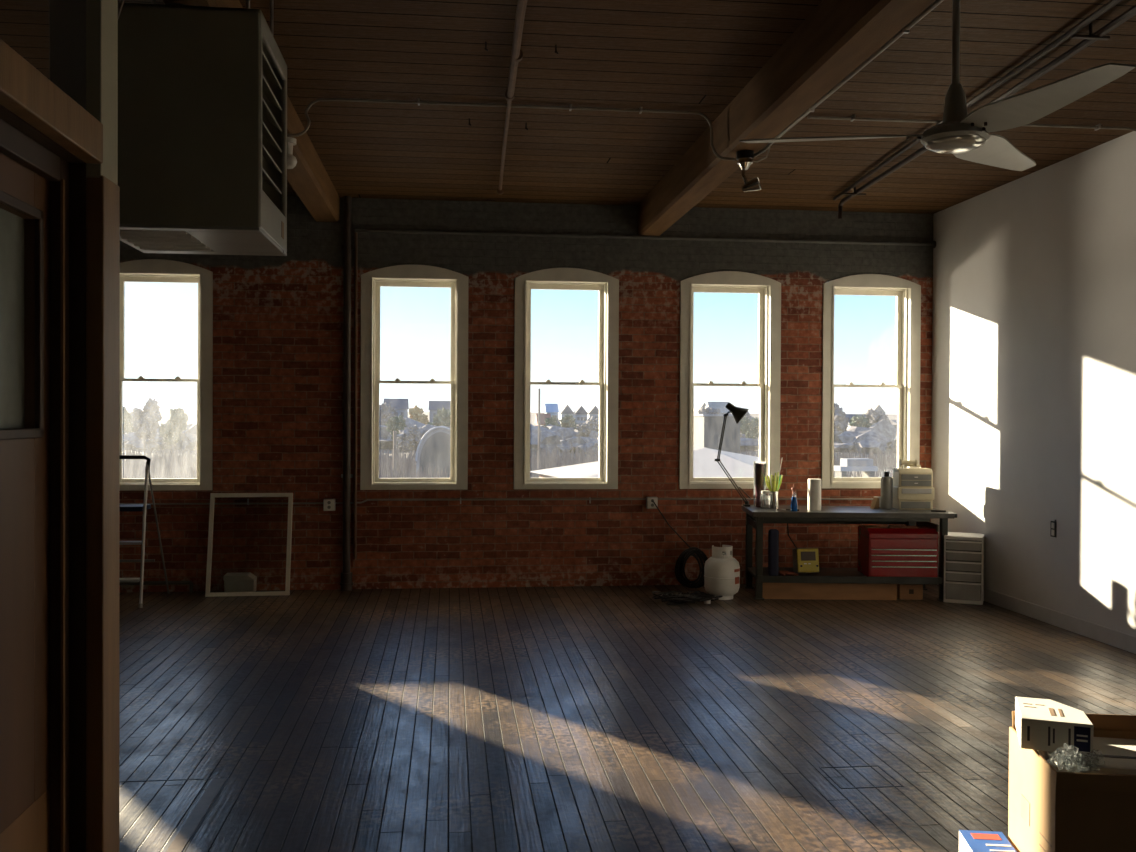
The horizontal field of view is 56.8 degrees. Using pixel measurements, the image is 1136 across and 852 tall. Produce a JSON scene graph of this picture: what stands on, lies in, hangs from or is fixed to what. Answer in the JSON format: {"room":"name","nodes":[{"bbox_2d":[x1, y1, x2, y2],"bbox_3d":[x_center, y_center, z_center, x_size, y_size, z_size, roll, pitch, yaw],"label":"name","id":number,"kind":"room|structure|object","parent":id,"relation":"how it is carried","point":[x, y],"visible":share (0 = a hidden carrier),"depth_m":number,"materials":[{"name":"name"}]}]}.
{"room":"empty loft studio","nodes":[
{"label":"empty loft studio","id":0,"kind":"room"},
{"bbox_2d":[50,0,117,184],"bbox_3d":[-0.859,-0.178,-0.366,0.190,3.555,5.868,0,1,-6],"label":"wall partition","id":1,"kind":"structure","parent":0,"point":[83,33],"depth_m":2.48,"materials":[{"name":"grey paint"}]},
{"bbox_2d":[0,39,119,851],"bbox_3d":[-1.021,0.449,1.057,0.190,2.268,3.018,0,1,-6],"label":"door","id":2,"kind":"structure","parent":1,"relation":"in","point":[60,226],"depth_m":2.37,"materials":[{"name":"brown wood"}]},
{"bbox_2d":[162,0,339,221],"bbox_3d":[-1.459,-1.883,3.085,0.225,0.225,12.900,0,1,-6],"label":"ceiling beam","id":3,"kind":"structure","parent":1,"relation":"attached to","point":[309,178],"depth_m":7.80,"materials":[{"name":"brown wood"}]},
{"bbox_2d":[287,137,296,168],"bbox_3d":[-1.765,-1.716,6.625,0.110,0.190,0.110,0,1,-6],"label":"spotlight","id":4,"kind":"object","parent":3,"relation":"attached to","point":[291,160],"visible":0.53,"depth_m":6.60,"materials":[{"name":"grey metal"}]},
{"bbox_2d":[287,137,295,154],"bbox_3d":[-1.765,-1.761,6.625,0.100,0.100,0.100,0,1,-6],"label":"socket","id":5,"kind":"object","parent":4,"relation":"attached to","point":[291,141],"depth_m":6.60,"materials":[{"name":"white ceramic"}]},
{"bbox_2d":[119,196,932,591],"bbox_3d":[-1.676,-0.191,9.677,10.830,3.755,0.210,0,1,-6],"label":"wall","id":6,"kind":"structure","parent":0,"point":[278,320],"depth_m":9.68,"materials":[{"name":"brick"}]},
{"bbox_2d":[323,498,335,510],"bbox_3d":[-2.154,0.711,9.478,0.104,0.110,0.056,0,1,-6],"label":"outlet box","id":7,"kind":"object","parent":6,"relation":"attached to","point":[328,504],"visible":1,"depth_m":9.46,"materials":[{"name":"metal"}]},
{"bbox_2d":[340,196,353,590],"bbox_3d":[-1.996,-0.290,9.484,0.120,3.555,0.120,0,1,-6],"label":"riser pipe","id":8,"kind":"object","parent":6,"relation":"attached to","point":[346,583],"visible":1,"depth_m":9.46,"materials":[{"name":"metal"}]},
{"bbox_2d":[353,232,357,558],"bbox_3d":[-1.927,-0.273,9.524,0.030,2.960,0.030,0,1,-6],"label":"riser pipe","id":9,"kind":"object","parent":6,"relation":"attached to","point":[355,233],"visible":1,"depth_m":9.51,"materials":[{"name":"grey metal"}]},
{"bbox_2d":[360,265,468,489],"bbox_3d":[-1.412,-0.446,9.691,0.972,2.056,0.225,0,1,-6],"label":"window","id":10,"kind":"structure","parent":6,"relation":"in","point":[372,282],"depth_m":9.63,"materials":[{"name":"paint"}]},
{"bbox_2d":[119,496,872,504],"bbox_3d":[-1.036,0.688,9.641,9.100,0.055,0.024,0,1,-6],"label":"conduit","id":11,"kind":"object","parent":6,"relation":"attached to","point":[589,498],"visible":0.83,"depth_m":9.70,"materials":[{"name":"metal"}]},
{"bbox_2d":[514,268,618,488],"bbox_3d":[-0.024,-0.441,9.847,0.972,2.056,0.225,0,1,-6],"label":"window","id":12,"kind":"structure","parent":6,"relation":"in","point":[607,286],"depth_m":9.79,"materials":[{"name":"paint"}]},
{"bbox_2d":[355,229,935,247],"bbox_3d":[0.801,-1.758,9.796,5.488,0.070,0.070,0,1,-6],"label":"pipe","id":13,"kind":"object","parent":6,"relation":"attached to","point":[932,244],"visible":1,"depth_m":9.77,"materials":[{"name":"grey metal"}]},
{"bbox_2d":[646,497,657,508],"bbox_3d":[0.784,0.717,9.809,0.104,0.110,0.056,0,1,-6],"label":"outlet box","id":14,"kind":"object","parent":6,"relation":"attached to","point":[649,504],"visible":1,"depth_m":9.79,"materials":[{"name":"metal"}]},
{"bbox_2d":[652,500,701,571],"bbox_3d":[1.072,1.095,9.790,0.582,0.803,0.099,0,1,-6],"label":"power cord","id":15,"kind":"object","parent":14,"relation":"attached to","point":[652,500],"visible":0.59,"depth_m":9.80,"materials":[{"name":"black plastic"}]},
{"bbox_2d":[679,271,780,488],"bbox_3d":[1.525,-0.435,10.021,0.972,2.056,0.225,0,1,-6],"label":"window","id":16,"kind":"structure","parent":6,"relation":"in","point":[768,290],"depth_m":9.96,"materials":[{"name":"paint"}]},
{"bbox_2d":[637,0,935,235],"bbox_3d":[1.480,-1.842,3.416,0.220,0.285,12.900,0,1,-6],"label":"ceiling beam","id":17,"kind":"structure","parent":6,"relation":"attached to","point":[838,36],"depth_m":5.61,"materials":[{"name":"brown wood"}]},
{"bbox_2d":[736,150,760,191],"bbox_3d":[1.144,-1.609,6.640,0.160,0.256,0.109,1,1,21],"label":"ceiling spotlight","id":18,"kind":"object","parent":17,"relation":"attached to","point":[744,158],"visible":1,"depth_m":6.61,"materials":[{"name":"black metal"}]},
{"bbox_2d":[754,0,943,156],"bbox_3d":[1.573,-1.702,3.430,0.079,0.075,6.504,0,1,-6],"label":"conduit","id":19,"kind":"object","parent":17,"relation":"attached to","point":[906,29],"visible":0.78,"depth_m":5.05,"materials":[{"name":"metal"}]},
{"bbox_2d":[821,274,920,488],"bbox_3d":[2.903,-0.430,10.176,0.972,2.056,0.225,0,1,-6],"label":"window","id":20,"kind":"structure","parent":6,"relation":"in","point":[907,293],"depth_m":10.12,"materials":[{"name":"paint"}]},
{"bbox_2d":[0,0,1135,213],"bbox_3d":[-0.934,-2.094,3.147,10.830,0.200,13.310,0,1,-6],"label":"ceiling","id":21,"kind":"structure","parent":0,"point":[679,55],"depth_m":6.33,"materials":[{"name":"brown wood"}]},
{"bbox_2d":[118,0,123,17],"bbox_3d":[-1.092,-1.461,2.578,0.036,1.056,0.065,1,1,20],"label":"wire","id":22,"kind":"object","parent":21,"relation":"hanging from","point":[122,2],"visible":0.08,"depth_m":2.58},
{"bbox_2d":[118,0,286,255],"bbox_3d":[-1.540,-1.384,4.375,0.627,1.252,0.670,0,1,-6],"label":"heater","id":23,"kind":"object","parent":21,"relation":"hanging from","point":[202,90],"visible":0.82,"depth_m":4.06,"materials":[{"name":"metal"}]},
{"bbox_2d":[120,230,210,250],"bbox_3d":[-1.671,-0.780,4.352,0.325,0.042,0.540,0,1,-6],"label":"grille","id":24,"kind":"object","parent":23,"relation":"attached to","point":[141,240],"depth_m":4.33,"materials":[{"name":"grey metal"}]},
{"bbox_2d":[287,98,734,160],"bbox_3d":[-0.350,-1.864,6.599,2.844,0.329,0.077,0,1,-5],"label":"conduit","id":25,"kind":"object","parent":21,"relation":"attached to","point":[640,110],"visible":0.99,"depth_m":6.59,"materials":[{"name":"metal"}]},
{"bbox_2d":[497,0,526,194],"bbox_3d":[-0.104,-1.961,4.017,0.096,0.077,10.051,0,1,-6],"label":"ceiling pipe","id":26,"kind":"object","parent":21,"relation":"attached to","point":[516,53],"visible":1,"depth_m":5.71,"materials":[{"name":"grey metal"}]},
{"bbox_2d":[753,147,769,161],"bbox_3d":[1.208,-1.842,6.656,0.155,0.340,0.010,0,1,-6],"label":"cable","id":27,"kind":"object","parent":21,"relation":"hanging from","point":[769,147],"visible":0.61,"depth_m":6.66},
{"bbox_2d":[740,0,1135,170],"bbox_3d":[1.399,-1.516,3.849,1.381,0.947,1.338,0,1,-6],"label":"ceiling fan","id":28,"kind":"object","parent":21,"relation":"hanging from","point":[968,137],"visible":1,"depth_m":3.88,"materials":[{"name":"metal"}]},
{"bbox_2d":[807,114,1135,130],"bbox_3d":[2.713,-1.939,6.932,2.327,0.155,0.055,0,1,-6],"label":"conduit","id":29,"kind":"object","parent":21,"relation":"attached to","point":[853,117],"visible":0.87,"depth_m":6.89,"materials":[{"name":"metal"}]},
{"bbox_2d":[833,0,1135,218],"bbox_3d":[2.565,-1.905,5.592,0.205,0.197,7.618,0,1,-2],"label":"ceiling pipe","id":30,"kind":"object","parent":21,"relation":"hanging from","point":[1099,34],"visible":0.95,"depth_m":5.76,"materials":[{"name":"grey metal"}]},
{"bbox_2d":[119,584,1135,851],"bbox_3d":[-0.943,1.662,3.093,10.830,0.200,13.120,0,1,-6],"label":"floor","id":31,"kind":"structure","parent":0,"point":[563,718],"depth_m":5.60,"materials":[{"name":"brown wood"}]},
{"bbox_2d":[119,455,169,607],"bbox_3d":[-3.806,0.868,8.900,0.658,1.244,0.700,0,1,-6],"label":"step ladder","id":32,"kind":"object","parent":31,"relation":"on","point":[143,507],"visible":0.55,"depth_m":8.80,"materials":[{"name":"metal"}]},
{"bbox_2d":[119,778,228,851],"bbox_3d":[-1.894,1.548,3.790,0.995,0.003,1.520,0,1,-6],"label":"floor hatch","id":33,"kind":"object","parent":31,"relation":"on","point":[182,838],"visible":0.85,"depth_m":4.17,"materials":[{"name":"black wood"}]},
{"bbox_2d":[223,572,256,591],"bbox_3d":[-2.912,1.399,9.334,0.267,0.170,0.170,0,1,-8],"label":"storage box","id":34,"kind":"object","parent":31,"relation":"on","point":[243,581],"visible":0.98,"depth_m":9.26,"materials":[{"name":"plastic"}]},
{"bbox_2d":[652,591,722,603],"bbox_3d":[1.017,1.468,8.986,0.579,0.080,0.342,0,1,-6],"label":"heap","id":35,"kind":"object","parent":31,"relation":"on","point":[681,597],"visible":1,"depth_m":8.91,"materials":[{"name":"black plastic"}]},
{"bbox_2d":[675,547,707,587],"bbox_3d":[1.139,1.301,9.623,0.318,0.387,0.162,0,1,-6],"label":"cable coil","id":36,"kind":"object","parent":31,"relation":"on","point":[683,557],"visible":0.91,"depth_m":9.60,"materials":[{"name":"black plastic"}]},
{"bbox_2d":[704,545,739,599],"bbox_3d":[1.350,1.279,9.204,0.314,0.455,0.314,0,1,-21],"label":"propane tank","id":37,"kind":"object","parent":31,"relation":"on","point":[721,570],"visible":0.97,"depth_m":9.09,"materials":[{"name":"white metal"}]},
{"bbox_2d":[763,583,896,599],"bbox_3d":[2.278,1.440,9.156,1.160,0.145,0.022,0,1,1],"label":"plank","id":38,"kind":"object","parent":31,"relation":"on","point":[821,591],"visible":1,"depth_m":9.14,"materials":[{"name":"brown wood"}]},
{"bbox_2d":[741,505,956,601],"bbox_3d":[2.488,1.128,9.425,1.765,0.765,0.700,0,1,1],"label":"workbench","id":39,"kind":"object","parent":31,"relation":"on","point":[755,516],"visible":0.91,"depth_m":9.12,"materials":[{"name":"metal"}]},
{"bbox_2d":[715,402,750,506],"bbox_3d":[1.557,0.263,9.495,0.382,0.953,0.267,0,1,-30],"label":"desk lamp","id":40,"kind":"object","parent":39,"relation":"on","point":[738,413],"visible":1,"depth_m":9.48,"materials":[{"name":"metal"}]},
{"bbox_2d":[753,461,765,507],"bbox_3d":[1.746,0.530,9.561,0.114,0.420,0.114,0,1,-6],"label":"vase","id":41,"kind":"object","parent":39,"relation":"on","point":[759,468],"visible":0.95,"depth_m":9.53,"materials":[{"name":"black glass"}]},
{"bbox_2d":[761,490,770,508],"bbox_3d":[1.776,0.660,9.425,0.090,0.162,0.090,0,1,-6],"label":"glass jar","id":42,"kind":"object","parent":39,"relation":"on","point":[763,491],"visible":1,"depth_m":9.40,"materials":[{"name":"clear glass"}]},
{"bbox_2d":[768,529,778,575],"bbox_3d":[1.793,1.106,9.163,0.090,0.413,0.060,0,1,1],"label":"roll","id":43,"kind":"object","parent":39,"relation":"on","point":[773,534],"visible":1,"depth_m":9.13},
{"bbox_2d":[770,491,778,508],"bbox_3d":[1.854,0.664,9.444,0.082,0.155,0.082,0,1,-6],"label":"steel cup","id":44,"kind":"object","parent":39,"relation":"on","point":[774,498],"visible":1,"depth_m":9.41,"materials":[{"name":"metal"}]},
{"bbox_2d":[778,570,797,575],"bbox_3d":[1.919,1.292,9.205,0.170,0.045,0.134,0,1,-11],"label":"glove","id":45,"kind":"object","parent":39,"relation":"on","point":[782,573],"visible":0.96,"depth_m":9.18,"materials":[{"name":"leather"}]},
{"bbox_2d":[791,484,796,510],"bbox_3d":[1.979,0.628,9.186,0.058,0.235,0.058,0,1,-6],"label":"spray bottle","id":46,"kind":"object","parent":39,"relation":"on","point":[794,499],"visible":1,"depth_m":9.17,"materials":[{"name":"blue plastic"}]},
{"bbox_2d":[792,548,818,572],"bbox_3d":[2.115,1.198,9.320,0.205,0.230,0.173,0,1,-7],"label":"meter","id":47,"kind":"object","parent":39,"relation":"on","point":[805,560],"visible":0.98,"depth_m":9.27,"materials":[{"name":"yellow plastic"}]},
{"bbox_2d":[808,479,820,510],"bbox_3d":[2.176,0.606,9.268,0.116,0.278,0.116,0,1,-6],"label":"paper towel roll","id":48,"kind":"object","parent":39,"relation":"on","point":[814,485],"visible":1,"depth_m":9.22,"materials":[{"name":"paper"}]},
{"bbox_2d":[747,567,946,583],"bbox_3d":[2.466,1.330,9.403,1.625,0.060,0.630,0,1,1],"label":"shelf","id":49,"kind":"object","parent":39,"relation":"attached to","point":[825,575],"depth_m":9.10,"materials":[{"name":"metal"}]},
{"bbox_2d":[870,497,878,508],"bbox_3d":[2.774,0.696,9.503,0.059,0.099,0.060,0,1,-21],"label":"wedge","id":50,"kind":"object","parent":39,"relation":"on","point":[875,503],"visible":1,"depth_m":9.48,"materials":[{"name":"wood"}]},
{"bbox_2d":[880,472,892,508],"bbox_3d":[2.873,0.579,9.467,0.104,0.335,0.104,0,1,-6],"label":"steel canister","id":51,"kind":"object","parent":39,"relation":"on","point":[886,481],"visible":1,"depth_m":9.43,"materials":[{"name":"silver metal"}]},
{"bbox_2d":[857,523,938,576],"bbox_3d":[2.917,1.089,9.298,0.600,0.458,0.412,0,1,1],"label":"tool chest","id":52,"kind":"object","parent":39,"relation":"on","point":[888,550],"visible":1,"depth_m":9.11,"materials":[{"name":"red metal"}]},
{"bbox_2d":[893,465,933,509],"bbox_3d":[3.110,0.549,9.478,0.324,0.398,0.228,0,1,1],"label":"drawer cabinet","id":53,"kind":"object","parent":39,"relation":"on","point":[913,489],"visible":0.94,"depth_m":9.38,"materials":[{"name":"beige plastic"}]},
{"bbox_2d":[899,460,917,465],"bbox_3d":[3.066,0.330,9.461,0.150,0.054,0.054,0,1,-2],"label":"thread spool","id":54,"kind":"object","parent":53,"relation":"on","point":[901,462],"visible":1,"depth_m":9.45,"materials":[{"name":"beige plastic"}]},
{"bbox_2d":[901,502,930,508],"bbox_3d":[3.107,0.707,9.381,0.260,0.060,0.006,0,1,1],"label":"drawer","id":55,"kind":"object","parent":53,"relation":"on","point":[904,505],"depth_m":9.38,"materials":[{"name":"grey plastic"}]},
{"bbox_2d":[931,510,951,511],"bbox_3d":[3.264,0.744,9.177,0.175,0.016,0.028,0,1,14],"label":"utility knife","id":56,"kind":"object","parent":39,"relation":"on","point":[931,510],"visible":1,"depth_m":9.17,"materials":[{"name":"black plastic"}]},
{"bbox_2d":[819,765,902,788],"bbox_3d":[1.297,1.555,4.657,0.280,0.001,0.270,0,1,-6],"label":"frame","id":57,"kind":"object","parent":31,"relation":"on","point":[876,765],"depth_m":4.65,"materials":[{"name":"black wood"}]},
{"bbox_2d":[897,584,922,599],"bbox_3d":[2.999,1.450,9.254,0.200,0.130,0.183,0,1,1],"label":"crate","id":58,"kind":"object","parent":31,"relation":"on","point":[904,591],"visible":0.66,"depth_m":9.17,"materials":[{"name":"brown wood"}]},
{"bbox_2d":[944,532,983,604],"bbox_3d":[3.440,1.231,9.115,0.315,0.575,0.342,1,1,24],"label":"tower","id":59,"kind":"object","parent":31,"relation":"on","point":[964,556],"visible":1,"depth_m":8.98,"materials":[{"name":"white plastic"}]},
{"bbox_2d":[959,830,1016,851],"bbox_3d":[1.327,1.445,3.292,0.136,0.252,0.260,0,1,7],"label":"carton","id":60,"kind":"object","parent":31,"relation":"on","point":[969,840],"visible":1,"depth_m":3.34,"materials":[{"name":"cardboard"}]},
{"bbox_2d":[1008,711,1135,851],"bbox_3d":[1.606,1.249,3.154,0.422,0.650,0.448,0,1,7],"label":"cardboard box","id":61,"kind":"object","parent":31,"relation":"on","point":[1050,810],"visible":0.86,"depth_m":2.96,"materials":[{"name":"cardboard"}]},
{"bbox_2d":[1046,743,1104,771],"bbox_3d":[1.451,0.953,3.009,0.166,0.090,0.054,0,1,5],"label":"plastic wrap","id":62,"kind":"object","parent":61,"relation":"on","point":[1057,752],"visible":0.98,"depth_m":3.01,"materials":[{"name":"clear plastic"}]},
{"bbox_2d":[1036,737,1135,774],"bbox_3d":[1.589,1.271,3.153,0.300,0.593,0.310,0,1,12],"label":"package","id":63,"kind":"object","parent":61,"relation":"on","point":[1119,754],"visible":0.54,"depth_m":3.09,"materials":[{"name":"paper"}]},
{"bbox_2d":[1015,697,1093,755],"bbox_3d":[1.490,0.918,3.229,0.196,0.092,0.263,1,1,20],"label":"box","id":64,"kind":"object","parent":63,"relation":"on","point":[1041,724],"visible":0.98,"depth_m":3.13,"materials":[{"name":"white cardboard"}]},
{"bbox_2d":[931,131,1135,636],"bbox_3d":[4.337,-0.097,3.762,0.200,3.755,13.310,0,1,-6],"label":"wall","id":65,"kind":"structure","parent":0,"point":[1034,324],"depth_m":8.21,"materials":[{"name":"white paint"}]},
{"bbox_2d":[937,573,1135,653],"bbox_3d":[4.222,1.525,3.763,0.016,0.110,12.900,0,1,-6],"label":"baseboard","id":66,"kind":"structure","parent":65,"relation":"attached to","point":[1109,636],"depth_m":7.93,"materials":[{"name":"paint"}]},
{"bbox_2d":[1050,520,1055,536],"bbox_3d":[3.740,0.787,8.094,0.012,0.135,0.073,0,1,-6],"label":"outlet box","id":67,"kind":"object","parent":65,"relation":"attached to","point":[1053,523],"visible":1,"depth_m":8.09,"materials":[{"name":"black plastic"}]},
{"bbox_2d":[1051,522,1053,535],"bbox_3d":[3.739,0.795,8.096,0.005,0.100,0.036,0,1,-6],"label":"socket","id":68,"kind":"object","parent":67,"relation":"attached to","point":[1052,523],"depth_m":8.10,"materials":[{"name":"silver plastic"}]},
{"label":"outside","id":69,"kind":"structure","parent":0,"visible":0},
{"bbox_2d":[123,410,896,476],"bbox_3d":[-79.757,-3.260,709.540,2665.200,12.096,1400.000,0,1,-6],"label":"ground","id":70,"kind":"structure","parent":69,"point":[192,415],"depth_m":281.97,"materials":[{"name":"grey"}]},
{"bbox_2d":[123,407,133,433],"bbox_3d":[-94.169,1.715,221.391,5.389,12.835,5.252,0,1,-6],"label":"evergreen tree","id":71,"kind":"object","parent":70,"relation":"on","point":[127,426],"visible":0.34,"depth_m":220.51,"materials":[{"name":"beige plant"}]},
{"bbox_2d":[130,397,161,452],"bbox_3d":[-97.323,0.257,241.247,7.384,13.841,6.696,0,1,-6],"label":"bare tree","id":72,"kind":"object","parent":70,"relation":"on","point":[145,422],"visible":0.98,"depth_m":240.07,"materials":[{"name":"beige plant"}]},
{"bbox_2d":[159,408,187,451],"bbox_3d":[-87.128,1.862,231.784,6.403,11.844,5.362,0,1,-6],"label":"bare tree","id":73,"kind":"object","parent":70,"relation":"on","point":[170,433],"visible":1,"depth_m":230.59,"materials":[{"name":"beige plant"}]},
{"bbox_2d":[379,402,397,424],"bbox_3d":[-51.033,-0.697,296.239,8.025,12.037,6.328,0,1,-6],"label":"bare tree","id":74,"kind":"object","parent":70,"relation":"on","point":[386,411],"visible":0.64,"depth_m":294.42,"materials":[{"name":"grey plant"}]},
{"bbox_2d":[393,431,396,477],"bbox_3d":[-24.449,4.781,148.261,0.600,8.171,0.600,0,1,-6],"label":"utility pole","id":75,"kind":"object","parent":70,"relation":"on","point":[394,432],"visible":0.65,"depth_m":148.04,"materials":[{"name":"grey wood"}]},
{"bbox_2d":[384,415,406,449],"bbox_3d":[-42.096,2.164,256.889,6.279,9.888,6.043,0,1,-6],"label":"evergreen tree","id":76,"kind":"object","parent":70,"relation":"on","point":[396,423],"visible":0.73,"depth_m":255.55,"materials":[{"name":"green plant"}]},
{"bbox_2d":[383,398,408,417],"bbox_3d":[-67.966,-5.477,414.970,9.600,10.743,10.800,0,1,-6],"label":"house","id":77,"kind":"structure","parent":70,"relation":"on","point":[402,405],"depth_m":412.07,"materials":[{"name":"grey"}]},
{"bbox_2d":[397,424,429,455],"bbox_3d":[-35.198,3.714,242.395,9.611,8.459,8.134,0,1,-6],"label":"bare tree","id":78,"kind":"object","parent":70,"relation":"on","point":[410,437],"visible":0.87,"depth_m":240.07,"materials":[{"name":"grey plant"}]},
{"bbox_2d":[409,405,428,424],"bbox_3d":[-46.385,-1.067,326.521,6.228,10.774,6.912,0,1,-6],"label":"autumn tree","id":79,"kind":"object","parent":70,"relation":"on","point":[416,413],"visible":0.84,"depth_m":324.86,"materials":[{"name":"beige plant"}]},
{"bbox_2d":[415,426,449,477],"bbox_3d":[-18.121,4.391,153.999,9.857,8.896,18.000,0,1,-6],"label":"shed","id":80,"kind":"object","parent":70,"relation":"on","point":[433,447],"visible":0.56,"depth_m":148.77,"materials":[{"name":"grey"}]},
{"bbox_2d":[427,406,450,426],"bbox_3d":[-34.938,0.079,287.734,7.435,11.267,6.172,0,1,-6],"label":"evergreen tree","id":81,"kind":"object","parent":70,"relation":"on","point":[443,417],"visible":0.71,"depth_m":286.34,"materials":[{"name":"green plant"}]},
{"bbox_2d":[428,401,450,422],"bbox_3d":[-52.086,-5.242,426.821,8.990,9.961,10.800,0,1,-6],"label":"house","id":82,"kind":"structure","parent":70,"relation":"on","point":[433,405],"depth_m":423.39,"materials":[{"name":"grey"}]},
{"bbox_2d":[123,416,896,453],"bbox_3d":[-16.916,3.029,302.090,327.698,12.174,105.761,0,1,-6],"label":"thicket","id":83,"kind":"object","parent":70,"relation":"on","point":[881,435],"visible":0.2,"depth_m":269.45,"materials":[{"name":"grey plant"}]},
{"bbox_2d":[123,443,896,478],"bbox_3d":[-6.533,6.959,160.413,210.238,4.682,150.086,0,1,-6],"label":"buildings","id":84,"kind":"structure","parent":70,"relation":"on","point":[167,464],"depth_m":175.87},
{"bbox_2d":[538,388,539,469],"bbox_3d":[-4.407,1.553,160.540,0.440,14.562,0.440,0,1,-6],"label":"utility pole","id":85,"kind":"object","parent":70,"relation":"on","point":[539,388],"visible":0.65,"depth_m":160.39,"materials":[{"name":"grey wood"}]},
{"bbox_2d":[535,413,550,424],"bbox_3d":[-7.825,0.199,331.222,4.571,8.303,10.800,0,1,-6],"label":"house","id":86,"kind":"structure","parent":70,"relation":"on","point":[543,416],"depth_m":329.26,"materials":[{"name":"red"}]},
{"bbox_2d":[544,404,558,417],"bbox_3d":[-6.756,-4.323,421.862,5.200,9.389,10.800,0,1,-6],"label":"house","id":87,"kind":"structure","parent":70,"relation":"on","point":[552,409],"depth_m":418.25,"materials":[{"name":"blue"}]},
{"bbox_2d":[545,416,559,426],"bbox_3d":[-4.480,1.262,301.563,5.146,8.773,5.138,0,1,-6],"label":"evergreen tree","id":88,"kind":"object","parent":70,"relation":"on","point":[553,421],"visible":0.27,"depth_m":300.74,"materials":[{"name":"green plant"}]},
{"bbox_2d":[558,405,573,422],"bbox_3d":[-0.759,-3.560,402.418,5.371,9.253,10.800,0,1,-6],"label":"house","id":89,"kind":"structure","parent":70,"relation":"on","point":[566,409],"depth_m":397.16,"materials":[{"name":"white"}]},
{"bbox_2d":[559,414,576,428],"bbox_3d":[0.135,0.817,311.455,6.287,9.134,6.233,0,1,-6],"label":"evergreen tree","id":90,"kind":"object","parent":70,"relation":"on","point":[568,421],"visible":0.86,"depth_m":309.69,"materials":[{"name":"green plant"}]},
{"bbox_2d":[573,406,587,423],"bbox_3d":[4.654,-3.598,413.089,5.486,8.764,10.800,0,1,-6],"label":"house","id":91,"kind":"structure","parent":70,"relation":"on","point":[580,414],"depth_m":408.02,"materials":[{"name":"white"}]},
{"bbox_2d":[576,416,598,435],"bbox_3d":[6.388,1.395,302.458,7.715,8.485,8.266,0,1,-6],"label":"bare tree","id":92,"kind":"object","parent":70,"relation":"on","point":[592,423],"visible":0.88,"depth_m":299.94,"materials":[{"name":"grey plant"}]},
{"bbox_2d":[587,406,598,420],"bbox_3d":[10.334,-3.875,423.788,5.600,8.556,10.800,0,1,-6],"label":"house","id":93,"kind":"structure","parent":70,"relation":"on","point":[593,411],"depth_m":418.66,"materials":[{"name":"white"}]},
{"bbox_2d":[530,447,758,477],"bbox_3d":[7.575,5.653,57.775,17.783,8.714,25.000,0,1,-6],"label":"roofed building","id":94,"kind":"structure","parent":70,"relation":"on","point":[704,463],"depth_m":53.57,"materials":[{"name":"white"}]},
{"bbox_2d":[694,402,705,413],"bbox_3d":[54.460,-4.673,428.738,5.600,9.827,10.800,0,1,-6],"label":"house","id":95,"kind":"structure","parent":70,"relation":"on","point":[702,405],"depth_m":425.93,"materials":[{"name":"grey"}]},
{"bbox_2d":[699,407,720,413],"bbox_3d":[45.295,-0.829,337.110,8.620,10.803,8.360,0,1,-6],"label":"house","id":96,"kind":"structure","parent":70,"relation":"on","point":[709,410],"depth_m":334.60,"materials":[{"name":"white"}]},
{"bbox_2d":[693,414,739,453],"bbox_3d":[21.482,3.636,153.410,5.686,10.704,8.400,0,1,-6],"label":"roofed building","id":97,"kind":"structure","parent":70,"relation":"on","point":[707,430],"depth_m":149.50,"materials":[{"name":"grey"}]},
{"bbox_2d":[705,402,730,413],"bbox_3d":[55.383,-3.382,388.602,8.038,11.262,10.800,0,1,-6],"label":"house","id":98,"kind":"structure","parent":70,"relation":"on","point":[716,405],"depth_m":386.44,"materials":[{"name":"white"}]},
{"bbox_2d":[740,411,753,432],"bbox_3d":[50.748,0.493,307.606,7.538,10.521,7.813,0,1,-6],"label":"bare tree","id":99,"kind":"object","parent":70,"relation":"on","point":[747,414],"visible":0.03,"depth_m":305.40,"materials":[{"name":"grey plant"}]},
{"bbox_2d":[740,416,758,438],"bbox_3d":[50.370,1.877,287.401,7.867,9.288,7.656,0,1,-6],"label":"evergreen tree","id":100,"kind":"object","parent":70,"relation":"on","point":[750,428],"visible":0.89,"depth_m":286.41,"materials":[{"name":"green plant"}]},
{"bbox_2d":[834,403,848,431],"bbox_3d":[79.605,-0.612,310.440,7.931,12.823,8.043,0,1,-6],"label":"bare tree","id":101,"kind":"object","parent":70,"relation":"on","point":[840,421],"visible":0.68,"depth_m":308.10,"materials":[{"name":"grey plant"}]},
{"bbox_2d":[844,414,866,431],"bbox_3d":[90.839,0.561,332.250,7.505,8.653,10.800,0,1,-6],"label":"house","id":102,"kind":"structure","parent":70,"relation":"on","point":[849,416],"depth_m":331.15,"materials":[{"name":"white"}]},
{"bbox_2d":[834,458,877,476],"bbox_3d":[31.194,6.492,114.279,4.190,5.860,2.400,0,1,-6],"label":"trailer","id":103,"kind":"object","parent":70,"relation":"on","point":[865,465],"visible":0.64,"depth_m":113.29,"materials":[{"name":"white"}]},
{"bbox_2d":[849,414,872,427],"bbox_3d":[80.976,1.642,290.670,5.875,9.952,7.721,0,1,-6],"label":"evergreen tree","id":104,"kind":"object","parent":70,"relation":"on","point":[857,421],"visible":0.5,"depth_m":289.08,"materials":[{"name":"green plant"}]},
{"bbox_2d":[862,404,885,413],"bbox_3d":[127.200,-4.019,436.920,6.400,9.786,10.800,0,1,-6],"label":"house","id":105,"kind":"structure","parent":70,"relation":"on","point":[877,407],"depth_m":433.38,"materials":[{"name":"white"}]},
{"bbox_2d":[864,408,890,424],"bbox_3d":[92.112,0.160,312.072,8.484,11.201,7.275,0,1,-6],"label":"bare tree","id":106,"kind":"object","parent":70,"relation":"on","point":[874,416],"visible":0.61,"depth_m":310.21,"materials":[{"name":"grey plant"}]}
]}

